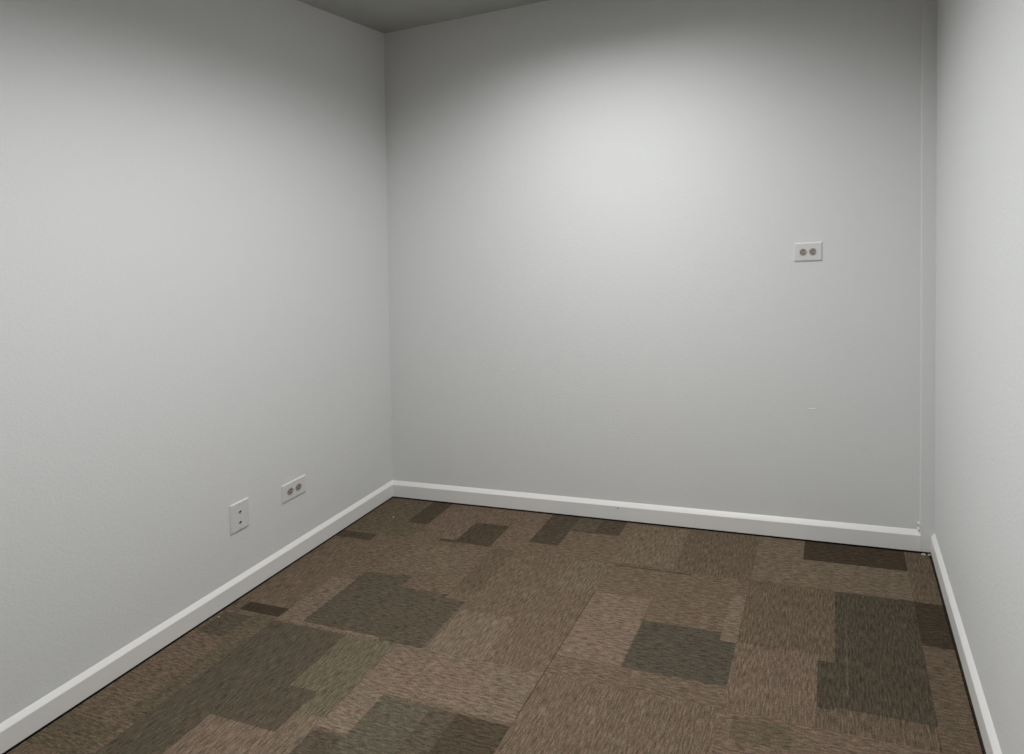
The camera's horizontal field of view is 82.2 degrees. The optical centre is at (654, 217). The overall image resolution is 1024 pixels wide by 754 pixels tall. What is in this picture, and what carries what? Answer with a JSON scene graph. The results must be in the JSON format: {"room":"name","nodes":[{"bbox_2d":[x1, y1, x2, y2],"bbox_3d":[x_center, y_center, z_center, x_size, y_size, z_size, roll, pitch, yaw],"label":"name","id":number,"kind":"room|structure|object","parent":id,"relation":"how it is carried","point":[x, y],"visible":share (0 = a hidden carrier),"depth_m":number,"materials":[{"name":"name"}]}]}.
{"room":"empty office room","nodes":[
{"label":"empty office room","id":0,"kind":"room"},
{"bbox_2d":[0,0,391,723],"bbox_3d":[-2.095,0.308,1.027,0.258,2.450,4.193,-4,0,18],"label":"wall","id":1,"kind":"structure","parent":0,"point":[194,275],"depth_m":2.01,"materials":[{"name":"paint"}]},
{"bbox_2d":[0,481,392,753],"bbox_3d":[-2.032,1.489,1.037,0.018,0.080,4.184,-4,0,18],"label":"baseboard","id":2,"kind":"structure","parent":1,"relation":"attached to","point":[21,725],"depth_m":2.00,"materials":[{"name":"white paint"}]},
{"bbox_2d":[229,497,248,534],"bbox_3d":[-1.650,1.187,2.251,0.014,0.117,0.074,-4,0,18],"label":"jack plate","id":3,"kind":"object","parent":1,"relation":"attached to","point":[238,511],"visible":1,"depth_m":2.25,"materials":[{"name":"white plastic"}]},
{"bbox_2d":[281,474,305,503],"bbox_3d":[-1.579,1.188,2.477,0.011,0.078,0.114,-4,0,18],"label":"power outlet","id":4,"kind":"object","parent":1,"relation":"attached to","point":[295,487],"visible":1,"depth_m":2.47,"materials":[{"name":"white plastic"}]},
{"bbox_2d":[287,487,292,494],"bbox_3d":[-1.581,1.188,2.458,0.005,0.030,0.027,-4,0,18],"label":"receptacle","id":5,"kind":"object","parent":4,"relation":"attached to","point":[289,489],"depth_m":2.46,"materials":[{"name":"grey"}]},
{"bbox_2d":[296,483,300,490],"bbox_3d":[-1.570,1.187,2.495,0.005,0.030,0.027,-4,0,18],"label":"receptacle","id":6,"kind":"object","parent":4,"relation":"attached to","point":[298,485],"depth_m":2.49,"materials":[{"name":"grey"}]},
{"bbox_2d":[297,0,546,32],"bbox_3d":[-0.806,-1.068,0.592,2.835,0.120,4.384,-4,0,18],"label":"ceiling","id":7,"kind":"structure","parent":0,"point":[384,16],"depth_m":2.69,"materials":[{"name":"paint"}]},
{"bbox_2d":[2,496,985,753],"bbox_3d":[-0.783,1.487,0.640,2.835,0.080,4.384,-4,0,18],"label":"floor","id":8,"kind":"structure","parent":0,"point":[433,627],"depth_m":1.85,"materials":[{"name":"carpet"}]},
{"bbox_2d":[384,0,920,528],"bbox_3d":[-0.146,0.175,2.653,2.993,2.450,0.109,-4,0,18],"label":"wall","id":9,"kind":"structure","parent":0,"point":[597,210],"depth_m":2.54,"materials":[{"name":"paint"}]},
{"bbox_2d":[392,480,920,551],"bbox_3d":[-0.178,1.363,2.633,2.590,0.080,0.015,-4,0,18],"label":"baseboard","id":10,"kind":"structure","parent":9,"relation":"attached to","point":[788,527],"depth_m":2.54,"materials":[{"name":"white paint"}]},
{"bbox_2d":[794,242,821,261],"bbox_3d":[0.634,0.143,2.348,0.119,0.078,0.008,-4,0,18],"label":"power outlet","id":11,"kind":"object","parent":9,"relation":"attached to","point":[807,251],"visible":1,"depth_m":2.35,"materials":[{"name":"white plastic"}]},
{"bbox_2d":[800,249,805,255],"bbox_3d":[0.614,0.145,2.352,0.028,0.030,0.003,-4,0,18],"label":"receptacle","id":12,"kind":"object","parent":11,"relation":"attached to","point":[802,251],"depth_m":2.35,"materials":[{"name":"grey"}]},
{"bbox_2d":[809,248,815,254],"bbox_3d":[0.651,0.142,2.340,0.028,0.030,0.003,-4,0,18],"label":"receptacle","id":13,"kind":"object","parent":11,"relation":"attached to","point":[812,251],"depth_m":2.34,"materials":[{"name":"grey"}]},
{"bbox_2d":[917,0,936,552],"bbox_3d":[1.062,0.092,2.208,0.214,2.447,0.016,-4,0,21],"label":"trim","id":14,"kind":"structure","parent":9,"relation":"attached to","point":[926,528],"depth_m":2.20,"materials":[{"name":"paint"}]},
{"bbox_2d":[935,0,1023,753],"bbox_3d":[0.505,0.131,0.197,0.258,2.450,4.193,-4,0,18],"label":"wall","id":15,"kind":"structure","parent":0,"point":[979,335],"depth_m":1.49,"materials":[{"name":"paint"}]},
{"bbox_2d":[931,533,1001,753],"bbox_3d":[0.458,1.319,0.234,0.019,0.080,4.170,-4,0,18],"label":"baseboard","id":16,"kind":"structure","parent":15,"relation":"attached to","point":[990,741],"depth_m":1.63,"materials":[{"name":"white paint"}]}
]}

